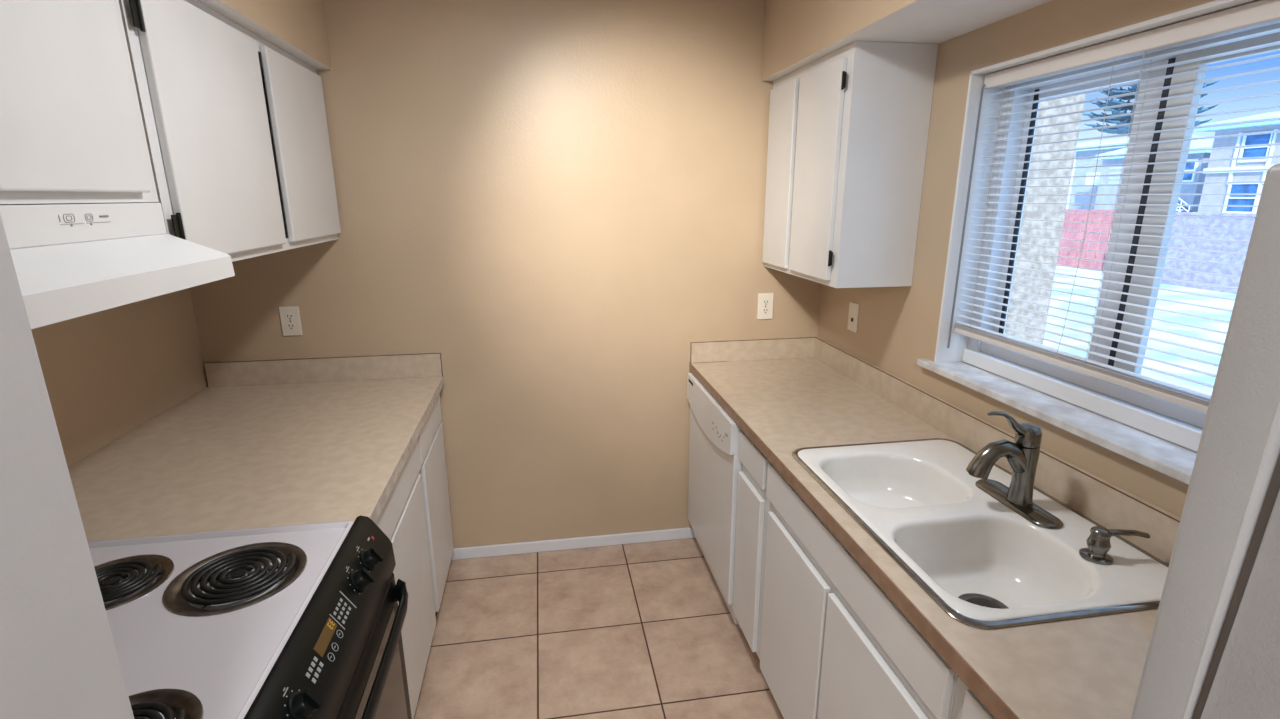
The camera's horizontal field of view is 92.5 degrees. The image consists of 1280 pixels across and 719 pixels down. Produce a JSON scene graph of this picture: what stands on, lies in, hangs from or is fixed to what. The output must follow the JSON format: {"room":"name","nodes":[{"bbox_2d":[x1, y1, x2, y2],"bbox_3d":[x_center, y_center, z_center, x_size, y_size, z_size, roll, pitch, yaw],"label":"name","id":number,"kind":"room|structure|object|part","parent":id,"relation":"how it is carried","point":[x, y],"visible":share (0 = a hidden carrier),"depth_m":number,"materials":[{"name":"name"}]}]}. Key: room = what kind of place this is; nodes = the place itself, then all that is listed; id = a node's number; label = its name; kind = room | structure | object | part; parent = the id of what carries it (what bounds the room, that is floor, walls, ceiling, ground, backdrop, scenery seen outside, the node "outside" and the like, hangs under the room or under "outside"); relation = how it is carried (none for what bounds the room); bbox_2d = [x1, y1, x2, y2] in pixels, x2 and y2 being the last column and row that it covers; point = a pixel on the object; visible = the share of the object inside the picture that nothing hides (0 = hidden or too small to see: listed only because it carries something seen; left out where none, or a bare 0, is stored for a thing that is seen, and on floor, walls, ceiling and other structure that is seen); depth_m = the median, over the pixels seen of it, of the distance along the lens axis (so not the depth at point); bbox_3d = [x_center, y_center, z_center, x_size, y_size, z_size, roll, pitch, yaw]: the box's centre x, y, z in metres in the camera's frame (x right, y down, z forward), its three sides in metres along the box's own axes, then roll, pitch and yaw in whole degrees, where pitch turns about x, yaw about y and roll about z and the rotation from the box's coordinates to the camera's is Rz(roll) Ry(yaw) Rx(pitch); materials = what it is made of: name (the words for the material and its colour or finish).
{"room":"kitchen","nodes":[
{"label":"kitchen","id":0,"kind":"room"},
{"bbox_2d":[0,214,133,718],"bbox_3d":[-0.964,0.308,0.467,0.926,2.440,0.135,-3,15,-9],"label":"wall partition","id":1,"kind":"structure","parent":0,"point":[59,659],"depth_m":0.52,"materials":[{"name":"white paint"}]},
{"bbox_2d":[31,288,207,466],"bbox_3d":[-1.438,0.462,-0.101,0.200,2.440,5.235,-3,15,-9],"label":"wall","id":2,"kind":"structure","parent":0,"point":[108,373],"depth_m":1.97,"materials":[{"name":"beige paint"}]},
{"bbox_2d":[0,0,158,203],"bbox_3d":[-1.213,-0.433,0.765,0.585,0.467,0.881,-3,15,-9],"label":"upper cabinet","id":3,"kind":"object","parent":2,"relation":"attached to","point":[72,128],"visible":1,"depth_m":1.03,"materials":[{"name":"white paint"}]},
{"bbox_2d":[0,203,234,328],"bbox_3d":[-1.159,-0.139,0.877,0.695,0.156,0.797,-3,15,-9],"label":"range hood","id":4,"kind":"object","parent":2,"relation":"attached to","point":[71,260],"visible":1,"depth_m":1.00,"materials":[{"name":"white metal"}]},
{"bbox_2d":[118,0,340,261],"bbox_3d":[-1.377,-0.619,1.762,0.586,0.619,1.149,-3,15,-9],"label":"upper cabinet","id":5,"kind":"object","parent":2,"relation":"attached to","point":[235,123],"visible":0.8,"depth_m":1.56,"materials":[{"name":"white paint"}]},
{"bbox_3d":[-1.055,-0.563,1.553,0.018,0.570,0.551,-3,15,-9],"label":"door","id":6,"kind":"part","parent":5,"relation":"part of","materials":[{"name":"white paint"}]},
{"bbox_3d":[-1.148,-0.711,2.107,0.018,0.570,0.491,-3,15,-9],"label":"door","id":7,"kind":"part","parent":5,"relation":"part of","materials":[{"name":"white paint"}]},
{"bbox_2d":[197,0,330,69],"bbox_3d":[-1.293,-0.974,1.215,0.622,0.345,2.043,-3,15,-9],"label":"soffit","id":8,"kind":"structure","parent":2,"relation":"attached to","point":[297,27],"depth_m":1.91,"materials":[{"name":"beige paint"}]},
{"bbox_2d":[189,0,820,547],"bbox_3d":[-0.480,-0.291,2.709,3.026,2.440,0.200,-3,15,-9],"label":"wall","id":9,"kind":"structure","parent":0,"point":[553,200],"depth_m":2.54,"materials":[{"name":"beige paint"}]},
{"bbox_2d":[279,306,302,335],"bbox_3d":[-1.414,-0.155,2.479,0.073,0.119,0.008,-3,15,-9],"label":"wall outlet","id":10,"kind":"object","parent":9,"relation":"attached to","point":[289,316],"visible":1,"depth_m":2.48,"materials":[{"name":"plastic"}]},
{"bbox_2d":[285,313,293,320],"bbox_3d":[-1.414,-0.173,2.472,0.033,0.033,0.001,-3,15,-9],"label":"socket","id":11,"kind":"object","parent":10,"relation":"attached to","point":[288,316],"depth_m":2.47,"materials":[{"name":"plastic"}]},
{"bbox_2d":[287,322,295,329],"bbox_3d":[-1.413,-0.135,2.482,0.033,0.033,0.001,-3,15,-9],"label":"socket","id":12,"kind":"object","parent":10,"relation":"attached to","point":[290,325],"depth_m":2.48,"materials":[{"name":"plastic"}]},
{"bbox_2d":[204,352,442,386],"bbox_3d":[-1.296,0.041,2.544,0.913,0.102,0.019,-3,15,-9],"label":"backsplash","id":13,"kind":"structure","parent":9,"relation":"attached to","point":[349,368],"depth_m":2.53,"materials":[{"name":"beige laminate"}]},
{"bbox_2d":[451,527,694,559],"bbox_3d":[-0.303,0.881,2.939,1.170,0.056,0.013,-3,15,-9],"label":"baseboard","id":14,"kind":"structure","parent":9,"relation":"attached to","point":[678,533],"depth_m":2.93,"materials":[{"name":"white wood"}]},
{"bbox_2d":[757,293,773,318],"bbox_3d":[0.572,-0.242,2.791,0.073,0.119,0.008,-3,15,-9],"label":"wall outlet","id":15,"kind":"object","parent":9,"relation":"attached to","point":[765,300],"visible":1,"depth_m":2.79,"materials":[{"name":"plastic"}]},
{"bbox_2d":[762,307,768,313],"bbox_3d":[0.572,-0.223,2.793,0.033,0.033,0.001,-3,15,-9],"label":"socket","id":16,"kind":"object","parent":15,"relation":"attached to","point":[765,310],"depth_m":2.79,"materials":[{"name":"plastic"}]},
{"bbox_2d":[762,299,768,305],"bbox_3d":[0.572,-0.261,2.783,0.033,0.033,0.001,-3,15,-9],"label":"socket","id":17,"kind":"object","parent":15,"relation":"attached to","point":[765,302],"depth_m":2.78,"materials":[{"name":"plastic"}]},
{"bbox_2d":[414,538,783,718],"bbox_3d":[-0.039,1.625,0.444,3.026,0.100,5.635,-3,15,-9],"label":"floor","id":18,"kind":"structure","parent":0,"point":[645,630],"depth_m":2.32,"materials":[{"name":"beige tile"}]},
{"bbox_2d":[87,515,411,718],"bbox_3d":[-0.874,0.902,1.138,0.762,0.887,0.760,-3,15,-9],"label":"electric range","id":19,"kind":"object","parent":18,"relation":"on","point":[299,621],"visible":0.89,"depth_m":1.15,"materials":[{"name":"white metal"}]},
{"bbox_2d":[94,554,173,609],"bbox_3d":[-1.038,0.450,1.208,0.196,0.026,0.196,-3,15,-9],"label":"burner","id":20,"kind":"object","parent":19,"relation":"on","point":[126,581],"depth_m":1.21,"materials":[{"name":"metal"}]},
{"bbox_2d":[129,688,203,718],"bbox_3d":[-0.725,0.544,0.853,0.196,0.026,0.196,-3,15,-9],"label":"burner","id":21,"kind":"object","parent":19,"relation":"on","point":[146,703],"depth_m":0.92,"materials":[{"name":"metal"}]},
{"bbox_2d":[163,542,306,616],"bbox_3d":[-0.804,0.444,1.230,0.244,0.026,0.244,-3,15,-9],"label":"burner","id":22,"kind":"object","parent":19,"relation":"on","point":[238,579],"depth_m":1.21,"materials":[{"name":"metal"}]},
{"bbox_3d":[-0.516,0.532,0.946,0.047,0.051,0.047,-3,15,-9],"label":"knob","id":23,"kind":"part","parent":19,"relation":"part of","materials":[{"name":"black plastic"}]},
{"bbox_3d":[-0.570,0.529,1.090,0.086,0.145,0.760,-3,15,-9],"label":"control panel","id":24,"kind":"part","parent":19,"relation":"part of","materials":[{"name":"black plastic"}]},
{"bbox_3d":[-0.569,0.450,1.255,0.047,0.051,0.047,-3,15,-9],"label":"knob","id":25,"kind":"part","parent":19,"relation":"part of","materials":[{"name":"black plastic"}]},
{"bbox_3d":[-0.581,0.430,1.327,0.047,0.051,0.047,-3,15,-9],"label":"knob","id":26,"kind":"part","parent":19,"relation":"part of","materials":[{"name":"black plastic"}]},
{"bbox_3d":[-0.570,0.872,1.181,0.082,0.550,0.751,-3,15,-9],"label":"oven door","id":27,"kind":"part","parent":19,"relation":"part of","materials":[{"name":"black plastic"}]},
{"bbox_3d":[-0.520,0.655,1.131,0.043,0.080,0.751,-3,15,-9],"label":"handle","id":28,"kind":"part","parent":19,"relation":"part of","materials":[{"name":"black plastic"}]},
{"bbox_2d":[375,394,453,718],"bbox_3d":[-1.206,0.699,2.088,0.902,0.853,1.249,-3,15,-9],"label":"base cabinet","id":29,"kind":"object","parent":18,"relation":"on","point":[415,516],"visible":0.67,"depth_m":2.11,"materials":[{"name":"white paint"}]},
{"bbox_2d":[68,352,443,540],"bbox_3d":[-1.137,0.316,1.583,0.924,0.142,2.042,-3,15,-9],"label":"countertop","id":30,"kind":"structure","parent":29,"relation":"on","point":[291,441],"depth_m":1.85,"materials":[{"name":"beige laminate"}]},
{"bbox_3d":[-0.731,0.406,1.833,0.018,0.134,0.685,-3,15,-9],"label":"drawer","id":31,"kind":"part","parent":29,"relation":"part of","materials":[{"name":"white paint"}]},
{"bbox_3d":[-0.728,0.786,1.924,0.018,0.615,0.665,-3,15,-9],"label":"door","id":32,"kind":"part","parent":29,"relation":"part of","materials":[{"name":"white paint"}]},
{"bbox_3d":[-0.828,0.256,2.406,0.018,0.129,0.475,-3,15,-9],"label":"drawer","id":33,"kind":"part","parent":29,"relation":"part of","materials":[{"name":"white paint"}]},
{"bbox_3d":[-0.828,0.627,2.517,0.018,0.617,0.450,-3,15,-9],"label":"door","id":34,"kind":"part","parent":29,"relation":"part of","materials":[{"name":"white paint"}]},
{"bbox_2d":[687,373,741,627],"bbox_3d":[0.569,0.542,2.641,0.612,0.858,0.680,-3,15,-9],"label":"dishwasher","id":35,"kind":"object","parent":18,"relation":"on","point":[715,465],"visible":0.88,"depth_m":2.47,"materials":[{"name":"white metal"}]},
{"bbox_3d":[0.293,0.224,2.500,0.050,0.167,0.662,-3,15,-9],"label":"control panel","id":36,"kind":"part","parent":35,"relation":"part of","materials":[{"name":"white plastic"}]},
{"bbox_2d":[733,430,769,656],"bbox_3d":[0.664,0.660,2.193,0.592,0.860,0.255,-3,15,-9],"label":"base cabinet","id":37,"kind":"object","parent":18,"relation":"on","point":[752,501],"visible":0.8,"depth_m":2.10,"materials":[{"name":"white paint"}]},
{"bbox_3d":[0.380,0.710,2.165,0.018,0.580,0.228,-3,15,-9],"label":"door","id":38,"kind":"part","parent":37,"relation":"part of","materials":[{"name":"white paint"}]},
{"bbox_3d":[0.379,0.333,2.059,0.018,0.110,0.247,-3,15,-9],"label":"drawer","id":39,"kind":"part","parent":37,"relation":"part of","materials":[{"name":"white paint"}]},
{"bbox_2d":[759,462,957,718],"bbox_3d":[0.757,0.806,1.641,0.592,0.860,0.898,-3,15,-9],"label":"base cabinet","id":40,"kind":"object","parent":18,"relation":"on","point":[834,645],"visible":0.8,"depth_m":1.51,"materials":[{"name":"white paint"}]},
{"bbox_3d":[0.441,0.805,1.801,0.018,0.582,0.395,-3,15,-9],"label":"door","id":41,"kind":"part","parent":40,"relation":"part of","materials":[{"name":"white paint"}]},
{"bbox_3d":[0.507,0.910,1.406,0.018,0.582,0.398,-3,15,-9],"label":"door","id":42,"kind":"part","parent":40,"relation":"part of","materials":[{"name":"white paint"}]},
{"bbox_2d":[951,676,994,718],"bbox_3d":[0.861,0.971,1.023,0.592,0.860,0.393,-3,15,-9],"label":"base cabinet","id":43,"kind":"object","parent":18,"relation":"on","point":[967,705],"visible":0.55,"depth_m":1.02,"materials":[{"name":"white paint"}]},
{"bbox_2d":[689,337,1180,718],"bbox_3d":[0.709,0.254,1.774,0.614,0.136,2.242,-3,15,-9],"label":"countertop","id":44,"kind":"structure","parent":43,"relation":"on","point":[786,395],"depth_m":1.45,"materials":[{"name":"beige laminate"}]},
{"bbox_2d":[792,438,1168,629],"bbox_3d":[0.767,0.424,1.505,0.540,0.145,0.803,-3,15,-9],"label":"sink","id":45,"kind":"object","parent":44,"relation":"in","point":[985,565],"visible":0.87,"depth_m":1.43,"materials":[{"name":"white ceramic"}]},
{"bbox_2d":[966,411,1063,529],"bbox_3d":[0.868,0.237,1.456,0.173,0.240,0.246,-3,15,-9],"label":"kitchen faucet","id":46,"kind":"object","parent":45,"relation":"on","point":[1022,455],"visible":1,"depth_m":1.44,"materials":[{"name":"silver metal"}]},
{"bbox_3d":[0.859,0.235,1.457,0.157,0.093,0.050,-1,15,-3],"label":"spout","id":47,"kind":"part","parent":46,"relation":"part of","materials":[{"name":"silver metal"}]},
{"bbox_3d":[0.865,0.153,1.434,0.105,0.065,0.035,-3,15,-9],"label":"lever","id":48,"kind":"part","parent":46,"relation":"part of","materials":[{"name":"silver metal"}]},
{"bbox_3d":[0.918,0.346,1.493,0.070,0.009,0.246,-3,15,-9],"label":"plate","id":49,"kind":"part","parent":46,"relation":"part of","materials":[{"name":"silver metal"}]},
{"bbox_2d":[1079,526,1149,564],"bbox_3d":[0.979,0.377,1.268,0.124,0.066,0.058,-3,15,-9],"label":"soap dispenser","id":50,"kind":"object","parent":45,"relation":"on","point":[1098,542],"visible":1,"depth_m":1.25,"materials":[{"name":"silver metal"}]},
{"bbox_3d":[0.578,0.647,0.882,0.018,0.116,0.328,-3,15,-9],"label":"drawer","id":51,"kind":"part","parent":43,"relation":"part of","materials":[{"name":"white paint"}]},
{"bbox_2d":[1131,163,1279,718],"bbox_3d":[0.873,0.737,0.356,0.733,1.656,0.744,-3,15,-9],"label":"refrigerator","id":52,"kind":"object","parent":18,"relation":"on","point":[1213,652],"visible":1,"depth_m":0.47,"materials":[{"name":"white metal"}]},
{"bbox_3d":[0.552,0.726,0.286,0.072,1.596,0.720,-3,15,-9],"label":"door","id":53,"kind":"part","parent":52,"relation":"part of","materials":[{"name":"white metal"}]},
{"bbox_2d":[817,0,1215,517],"bbox_3d":[1.351,0.335,0.335,0.200,2.440,5.235,-3,15,-9],"label":"wall","id":54,"kind":"structure","parent":0,"point":[897,327],"depth_m":1.89,"materials":[{"name":"beige paint"}]},
{"bbox_2d":[762,41,937,287],"bbox_3d":[0.738,-0.705,2.334,0.297,0.764,0.693,-3,15,-9],"label":"upper cabinet","id":55,"kind":"object","parent":54,"relation":"attached to","point":[848,131],"visible":1,"depth_m":2.05,"materials":[{"name":"white paint"}]},
{"bbox_3d":[0.569,-0.741,2.502,0.018,0.708,0.258,-3,15,-9],"label":"door","id":56,"kind":"part","parent":55,"relation":"part of","materials":[{"name":"white paint"}]},
{"bbox_3d":[0.623,-0.657,2.185,0.018,0.708,0.331,-3,15,-9],"label":"door","id":57,"kind":"part","parent":55,"relation":"part of","materials":[{"name":"white paint"}]},
{"bbox_2d":[847,301,858,332],"bbox_3d":[0.879,-0.176,2.528,0.008,0.119,0.073,-3,15,-9],"label":"wall plate","id":58,"kind":"object","parent":54,"relation":"attached to","point":[853,307],"visible":1,"depth_m":2.52,"materials":[{"name":"plastic"}]},
{"bbox_2d":[761,0,1051,80],"bbox_3d":[1.085,-0.666,0.024,0.331,0.345,5.235,-3,15,-9],"label":"soffit","id":59,"kind":"structure","parent":54,"relation":"attached to","point":[796,33],"depth_m":1.84,"materials":[{"name":"beige paint"}]},
{"bbox_2d":[690,337,1180,562],"bbox_3d":[0.710,0.236,1.769,0.611,0.096,2.242,-3,15,-9],"label":"backsplash","id":60,"kind":"structure","parent":54,"relation":"attached to","point":[1105,505],"depth_m":1.83,"materials":[{"name":"beige laminate"}]},
{"bbox_2d":[916,0,1279,484],"bbox_3d":[1.131,-0.282,1.440,0.222,0.904,1.117,-3,15,-9],"label":"window","id":61,"kind":"structure","parent":54,"relation":"in","point":[1180,425],"depth_m":1.54,"materials":[{"name":"white plastic"}]},
{"bbox_3d":[1.084,0.146,1.546,0.124,0.022,1.117,-3,15,-9],"label":"sill","id":62,"kind":"part","parent":61,"relation":"part of","materials":[{"name":"stone"}]},
{"bbox_3d":[1.179,-0.363,1.663,0.022,0.759,0.453,-3,15,-9],"label":"sash","id":63,"kind":"part","parent":61,"relation":"part of","materials":[{"name":"clear glass"}]},
{"bbox_2d":[947,0,1279,413],"bbox_3d":[1.099,-0.311,1.424,0.052,0.818,0.986,-3,15,-9],"label":"mini blind","id":64,"kind":"object","parent":61,"relation":"attached to","point":[1261,13],"visible":0.99,"depth_m":1.40,"materials":[{"name":"plastic"}]},
{"bbox_3d":[1.037,-0.427,1.827,0.024,0.725,0.009,-3,15,-9],"label":"ladder cord","id":65,"kind":"part","parent":64,"relation":"part of","materials":[{"name":"white fabric"}]},
{"bbox_3d":[1.107,0.023,1.514,0.028,0.026,0.982,-3,15,-9],"label":"rail","id":66,"kind":"part","parent":64,"relation":"part of","materials":[{"name":"plastic"}]},
{"bbox_3d":[1.071,-0.341,1.477,0.004,0.710,0.024,-3,15,-9],"label":"lift cord","id":67,"kind":"part","parent":64,"relation":"part of","materials":[{"name":"white fabric"}]},
{"bbox_3d":[1.105,-0.320,1.426,0.024,0.725,0.009,-3,15,-9],"label":"ladder cord","id":68,"kind":"part","parent":64,"relation":"part of","materials":[{"name":"white fabric"}]},
{"bbox_3d":[1.226,-0.245,1.220,0.022,0.759,0.467,-3,15,-9],"label":"sash","id":69,"kind":"part","parent":61,"relation":"part of","materials":[{"name":"clear glass"}]},
{"label":"outside","id":70,"kind":"structure","parent":0,"visible":0},
{"bbox_2d":[1043,220,1235,394],"bbox_3d":[39.521,-9.020,40.955,88.530,0.100,150.000,-3,15,-9],"label":"ground","id":71,"kind":"structure","parent":70,"point":[1195,299],"depth_m":9.40,"materials":[{"name":"concrete"}]},
{"bbox_2d":[1005,91,1084,344],"bbox_3d":[2.109,-0.821,3.765,0.500,3.500,0.680,-3,15,-9],"label":"stucco column","id":72,"kind":"structure","parent":71,"relation":"on","point":[1079,107],"depth_m":3.44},
{"bbox_2d":[1057,209,1115,269],"bbox_3d":[11.199,-4.514,21.209,0.100,1.540,12.750,-3,15,-9],"label":"fence","id":73,"kind":"object","parent":71,"relation":"on","point":[1100,218],"visible":0.12,"depth_m":16.46,"materials":[{"name":"wood"}]},
{"bbox_2d":[1066,134,1200,214],"bbox_3d":[44.782,-17.598,59.270,10.720,7.000,13.400,-3,15,-9],"label":"apartment building","id":74,"kind":"structure","parent":71,"relation":"on","point":[1086,152],"depth_m":56.40,"materials":[{"name":"grey paint"}]},
{"bbox_3d":[40.777,-16.626,58.015,0.100,5.800,0.200,-3,15,-9],"label":"corner trim","id":75,"kind":"part","parent":74,"relation":"part of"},
{"bbox_2d":[1082,79,1218,133],"bbox_3d":[29.995,-14.243,36.738,6.100,12.240,5.988,-3,15,-9],"label":"pine","id":76,"kind":"object","parent":71,"relation":"on","point":[1115,91],"visible":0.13,"depth_m":36.16,"materials":[{"name":"green plant"}]},
{"bbox_2d":[1108,167,1192,211],"bbox_3d":[36.105,-11.609,43.030,1.360,3.860,6.430,-3,15,-9],"label":"stairs","id":77,"kind":"structure","parent":71,"relation":"on","point":[1180,208],"depth_m":41.71,"materials":[{"name":"white"}]},
{"bbox_2d":[1093,138,1213,216],"bbox_3d":[42.101,-13.864,47.440,7.800,5.900,8.800,-3,15,-9],"label":"apartment building","id":78,"kind":"structure","parent":71,"relation":"on","point":[1203,143],"depth_m":44.22,"materials":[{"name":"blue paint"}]},
{"bbox_3d":[39.126,-13.525,43.884,0.060,1.300,1.200,-3,15,-9],"label":"pane","id":79,"kind":"part","parent":78,"relation":"part of","materials":[{"name":"blue glass"}]},
{"bbox_2d":[1160,212,1255,293],"bbox_3d":[12.291,-1.611,10.344,0.260,1.560,8.600,-3,15,-9],"label":"wall","id":80,"kind":"structure","parent":71,"relation":"on","point":[1231,223],"depth_m":12.71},
{"bbox_2d":[1195,111,1279,213],"bbox_3d":[41.364,-10.723,33.631,10.400,6.950,13.700,-3,15,-9],"label":"neighbouring house","id":81,"kind":"structure","parent":71,"relation":"on","point":[1266,163],"depth_m":37.01,"materials":[{"name":"beige paint"}]},
{"bbox_3d":[36.128,-12.198,37.205,0.100,3.000,0.150,-3,15,-9],"label":"window trim","id":82,"kind":"part","parent":81,"relation":"part of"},
{"bbox_3d":[36.335,-9.744,36.923,0.060,1.600,1.500,-3,15,-9],"label":"pane","id":83,"kind":"part","parent":81,"relation":"part of","materials":[{"name":"blue glass"}]},
{"bbox_3d":[36.340,-12.521,36.081,0.060,1.400,1.300,-3,15,-9],"label":"pane","id":84,"kind":"part","parent":81,"relation":"part of","materials":[{"name":"blue glass"}]},
{"bbox_3d":[36.425,-11.729,35.441,0.100,3.000,0.150,-3,15,-9],"label":"window trim","id":85,"kind":"part","parent":81,"relation":"part of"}
]}

